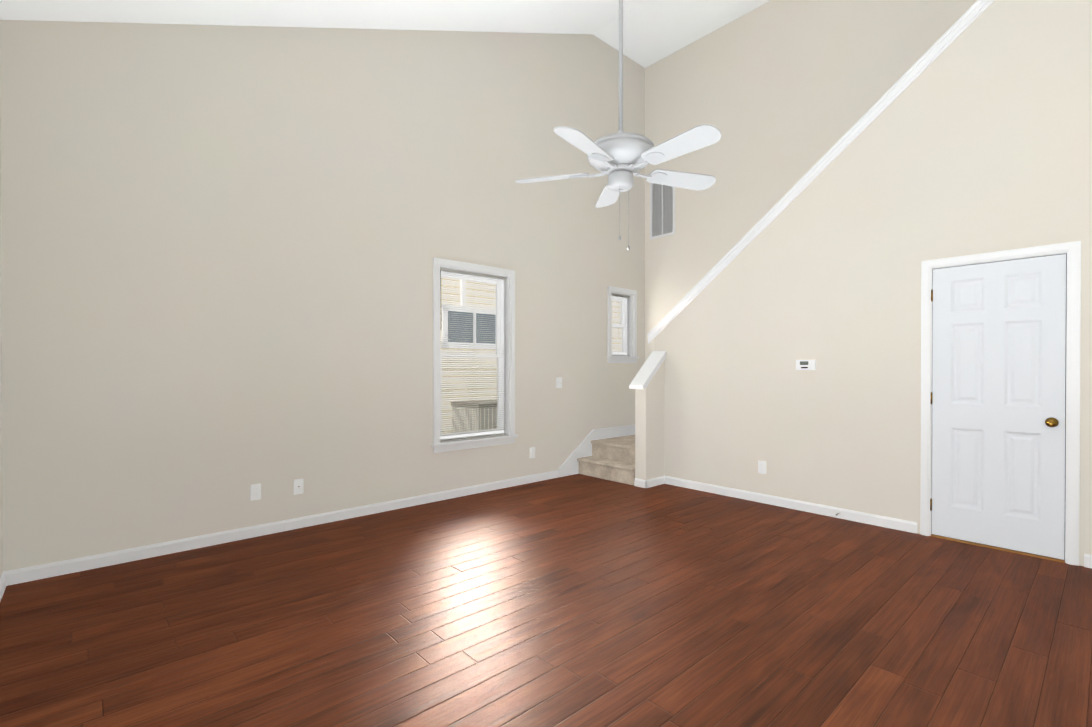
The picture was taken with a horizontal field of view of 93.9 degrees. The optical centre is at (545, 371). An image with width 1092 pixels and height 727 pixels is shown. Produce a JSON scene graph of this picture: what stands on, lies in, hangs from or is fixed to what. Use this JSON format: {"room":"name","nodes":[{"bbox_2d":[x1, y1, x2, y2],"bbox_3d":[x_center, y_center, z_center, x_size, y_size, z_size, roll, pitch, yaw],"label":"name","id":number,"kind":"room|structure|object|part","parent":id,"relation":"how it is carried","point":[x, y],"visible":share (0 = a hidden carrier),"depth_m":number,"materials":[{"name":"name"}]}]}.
{"room":"empty living room","nodes":[
{"label":"empty living room","id":0,"kind":"room"},
{"bbox_2d":[0,91,2,578],"bbox_3d":[-1.208,-1.530,0.670,0.150,5.600,6.070,0,0,-42],"label":"wall","id":1,"kind":"structure","parent":0,"point":[1,504],"depth_m":2.95,"materials":[{"name":"beige paint"}]},
{"bbox_2d":[0,570,11,601],"bbox_3d":[-1.198,1.228,0.795,0.013,0.083,5.920,0,0,-42],"label":"baseboard","id":2,"kind":"structure","parent":1,"relation":"attached to","point":[6,578],"depth_m":2.96,"materials":[{"name":"white wood"}]},
{"bbox_2d":[0,20,644,571],"bbox_3d":[-0.957,-1.554,5.082,6.430,5.600,0.150,0,0,-42],"label":"wall","id":3,"kind":"structure","parent":0,"point":[222,246],"depth_m":3.96,"materials":[{"name":"beige paint"}]},
{"bbox_2d":[250,484,260,499],"bbox_3d":[-2.202,0.915,3.866,0.070,0.115,0.008,0,0,-42],"label":"electrical outlet","id":4,"kind":"object","parent":3,"relation":"attached to","point":[255,491],"visible":1,"depth_m":3.86,"materials":[{"name":"white plastic"}]},
{"bbox_2d":[12,470,559,584],"bbox_3d":[-1.500,1.208,4.497,4.460,0.083,0.013,0,0,-42],"label":"baseboard","id":5,"kind":"structure","parent":3,"relation":"attached to","point":[26,574],"depth_m":3.80,"materials":[{"name":"white wood"}]},
{"bbox_2d":[294,479,302,494],"bbox_3d":[-1.975,0.920,4.069,0.070,0.115,0.012,0,0,-42],"label":"jack","id":6,"kind":"object","parent":3,"relation":"attached to","point":[298,486],"visible":1,"depth_m":4.07,"materials":[{"name":"white plastic"}]},
{"bbox_2d":[431,258,517,452],"bbox_3d":[-0.748,-0.157,5.246,1.026,1.865,0.193,0,0,-42],"label":"window","id":7,"kind":"structure","parent":3,"relation":"in","point":[500,343],"depth_m":5.34,"materials":[{"name":"white plastic"}]},
{"bbox_2d":[440,267,506,440],"bbox_3d":[-0.740,-0.167,5.237,0.830,1.695,0.037,0,0,-42],"label":"window blind","id":8,"kind":"object","parent":7,"relation":"attached to","point":[496,326],"visible":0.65,"depth_m":5.23,"materials":[{"name":"white plastic"}]},
{"bbox_2d":[530,447,534,457],"bbox_3d":[-0.152,0.910,5.714,0.070,0.115,0.008,0,0,-42],"label":"electrical outlet","id":9,"kind":"object","parent":3,"relation":"attached to","point":[532,452],"visible":1,"depth_m":5.71,"materials":[{"name":"white plastic"}]},
{"bbox_2d":[556,377,561,387],"bbox_3d":[0.157,0.129,5.981,0.088,0.118,0.017,0,0,-42],"label":"light switch","id":10,"kind":"object","parent":3,"relation":"attached to","point":[558,382],"visible":1,"depth_m":5.99,"materials":[{"name":"white plastic"}]},
{"bbox_2d":[558,425,634,476],"bbox_3d":[0.763,0.982,6.529,1.655,0.512,0.022,0,0,-42],"label":"trim","id":11,"kind":"structure","parent":3,"relation":"attached to","point":[569,466],"depth_m":6.28,"materials":[{"name":"white wood"}]},
{"bbox_2d":[606,286,638,362],"bbox_3d":[0.958,-0.606,6.808,0.617,0.985,0.235,0,0,-42],"label":"window","id":12,"kind":"structure","parent":3,"relation":"in","point":[623,313],"depth_m":6.88,"materials":[{"name":"white plastic"}]},
{"bbox_3d":[0.929,-0.609,6.840,0.291,0.693,0.032,0,0,-42],"label":"glass","id":13,"kind":"part","parent":12,"relation":"part of","materials":[{"name":"clear glass"}]},
{"bbox_2d":[0,0,769,67],"bbox_3d":[1.075,-3.190,2.818,6.430,2.403,6.220,0,0,-42],"label":"ceiling","id":14,"kind":"structure","parent":0,"point":[654,31],"depth_m":4.67,"materials":[{"name":"white paint"}]},
{"bbox_2d":[515,0,720,191],"bbox_3d":[0.456,-2.128,2.993,1.300,2.116,1.264,0,0,-42],"label":"ceiling fan","id":15,"kind":"object","parent":14,"relation":"hanging from","point":[622,148],"depth_m":2.89,"materials":[{"name":"white metal"}]},
{"bbox_3d":[0.035,-1.193,3.150,0.466,0.046,0.155,0,0,15],"label":"fan blade","id":16,"kind":"part","parent":15,"relation":"part of","materials":[{"name":"white wood"}]},
{"bbox_3d":[0.201,-1.191,2.676,0.155,0.046,0.466,0,0,33],"label":"fan blade","id":17,"kind":"part","parent":15,"relation":"part of","materials":[{"name":"white wood"}]},
{"bbox_3d":[0.261,-1.186,3.073,0.258,0.028,0.090,0,0,24],"label":"fan blade bracket","id":18,"kind":"part","parent":15,"relation":"part of","materials":[{"name":"white metal"}]},
{"bbox_2d":[595,184,619,207],"bbox_3d":[0.434,-1.195,3.454,0.155,0.046,0.466,0,0,-3],"label":"blade","id":19,"kind":"object","parent":15,"relation":"attached to","point":[606,198],"depth_m":3.50,"materials":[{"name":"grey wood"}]},
{"bbox_3d":[0.345,-1.185,2.868,0.090,0.028,0.258,0,0,42],"label":"fan blade bracket","id":20,"kind":"part","parent":15,"relation":"part of","materials":[{"name":"white metal"}]},
{"bbox_3d":[0.565,-1.185,2.884,0.090,0.028,0.258,0,0,-30],"label":"fan blade bracket","id":21,"kind":"part","parent":15,"relation":"part of","materials":[{"name":"white metal"}]},
{"bbox_3d":[0.619,-1.186,3.099,0.258,0.028,0.090,0,0,-12],"label":"fan blade bracket","id":22,"kind":"part","parent":15,"relation":"part of","materials":[{"name":"white metal"}]},
{"bbox_3d":[0.703,-1.191,2.688,0.155,0.046,0.466,0,0,-39],"label":"fan blade","id":23,"kind":"part","parent":15,"relation":"part of","materials":[{"name":"white wood"}]},
{"bbox_3d":[0.847,-1.193,3.169,0.466,0.046,0.155,0,0,-21],"label":"fan blade","id":24,"kind":"part","parent":15,"relation":"part of","materials":[{"name":"white wood"}]},
{"bbox_2d":[0,474,1091,726],"bbox_3d":[1.075,1.318,2.842,6.430,0.120,6.220,0,0,-42],"label":"floor","id":25,"kind":"structure","parent":0,"point":[578,600],"depth_m":2.53,"materials":[{"name":"brown wood"}]},
{"bbox_2d":[577,435,634,484],"bbox_3d":[2.611,-0.272,4.690,1.355,3.040,5.182,0,0,-42],"label":"stairs","id":26,"kind":"structure","parent":25,"relation":"on","point":[612,459],"depth_m":6.00,"materials":[{"name":"beige carpet"}]},
{"bbox_2d":[645,0,976,361],"bbox_3d":[3.458,-1.553,4.872,0.150,5.600,6.070,0,0,-42],"label":"wall","id":27,"kind":"structure","parent":0,"point":[784,97],"depth_m":5.86,"materials":[{"name":"beige paint"}]},
{"bbox_2d":[650,183,674,238],"bbox_3d":[1.564,-2.203,6.854,0.008,0.780,0.395,0,0,-42],"label":"air vent","id":28,"kind":"object","parent":27,"relation":"in","point":[662,210],"visible":0.77,"depth_m":6.87,"materials":[{"name":"white metal"}]},
{"bbox_2d":[635,0,1091,565],"bbox_3d":[2.825,-0.969,3.815,0.450,4.444,5.040,0,0,-42],"label":"wall","id":29,"kind":"structure","parent":0,"point":[975,136],"depth_m":4.13,"materials":[{"name":"beige paint"}]},
{"bbox_2d":[640,476,663,487],"bbox_3d":[1.169,1.202,5.543,0.313,0.083,0.033,0,0,-42],"label":"baseboard","id":30,"kind":"structure","parent":29,"relation":"attached to","point":[659,480],"depth_m":5.50,"materials":[{"name":"white wood"}]},
{"bbox_2d":[759,461,765,473],"bbox_3d":[2.056,0.910,4.845,0.008,0.115,0.070,0,0,-42],"label":"outlet","id":31,"kind":"object","parent":29,"relation":"attached to","point":[762,466],"visible":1,"depth_m":4.84,"materials":[{"name":"white plastic"}]},
{"bbox_2d":[664,476,916,533],"bbox_3d":[2.091,1.206,4.803,0.013,0.083,2.325,0,0,-42],"label":"baseboard","id":32,"kind":"structure","parent":29,"relation":"attached to","point":[898,524],"depth_m":4.57,"materials":[{"name":"white wood"}]},
{"bbox_2d":[796,360,815,369],"bbox_3d":[2.316,-0.059,4.539,0.024,0.087,0.160,0,0,-42],"label":"thermostat","id":33,"kind":"object","parent":29,"relation":"attached to","point":[805,364],"visible":0.95,"depth_m":4.53,"materials":[{"name":"white plastic"}]},
{"bbox_2d":[629,0,994,388],"bbox_3d":[2.781,-1.514,3.822,0.547,3.418,5.115,0,0,-42],"label":"trim","id":34,"kind":"structure","parent":29,"relation":"on","point":[648,370],"depth_m":4.49,"materials":[{"name":"white wood"}]},
{"bbox_2d":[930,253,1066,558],"bbox_3d":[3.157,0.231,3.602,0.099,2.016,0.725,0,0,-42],"label":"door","id":35,"kind":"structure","parent":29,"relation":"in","point":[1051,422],"depth_m":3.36,"materials":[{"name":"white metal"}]},
{"bbox_3d":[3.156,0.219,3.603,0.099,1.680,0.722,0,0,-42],"label":"knob","id":36,"kind":"part","parent":35,"relation":"part of","materials":[{"name":"gold metal"}]},
{"bbox_2d":[932,254,1065,559],"bbox_3d":[3.187,0.232,3.623,0.035,2.012,0.709,0,0,-42],"label":"door","id":37,"kind":"structure","parent":35,"relation":"attached to","point":[998,384],"depth_m":3.58,"materials":[{"name":"white wood"}]},
{"bbox_2d":[920,241,1080,565],"bbox_3d":[3.212,0.205,3.646,0.152,2.098,0.843,0,0,-42],"label":"door frame","id":38,"kind":"structure","parent":29,"relation":"attached to","point":[1072,250],"depth_m":3.36,"materials":[{"name":"white wood"}]},
{"bbox_2d":[1084,554,1091,567],"bbox_3d":[4.018,1.218,2.664,0.013,0.083,1.656,0,0,-42],"label":"baseboard","id":39,"kind":"structure","parent":29,"relation":"attached to","point":[1087,558],"depth_m":3.26,"materials":[{"name":"white wood"}]},
{"label":"outside","id":40,"kind":"structure","parent":0,"visible":0},
{"bbox_3d":[-1.013,1.395,7.200,16.000,0.020,3.010,0,0,-42],"label":"ground","id":41,"kind":"structure","parent":40,"visible":0},
{"bbox_2d":[451,400,495,432],"bbox_3d":[-0.934,0.926,7.841,0.760,0.910,0.760,0,0,-42],"label":"condenser","id":42,"kind":"object","parent":41,"relation":"on","point":[467,405],"depth_m":7.51,"materials":[{"name":"silver metal"}]},
{"bbox_2d":[440,277,621,433],"bbox_3d":[-1.954,-2.446,8.223,16.000,7.650,0.200,0,0,-42],"label":"siding","id":43,"kind":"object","parent":41,"relation":"on","point":[474,301],"depth_m":8.67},
{"bbox_2d":[442,280,495,348],"bbox_3d":[-1.213,-2.583,8.708,1.250,4.380,0.070,0,0,-42],"label":"window","id":44,"kind":"structure","parent":43,"relation":"attached to","point":[463,312],"depth_m":8.61,"materials":[{"name":"glass"}]}
]}

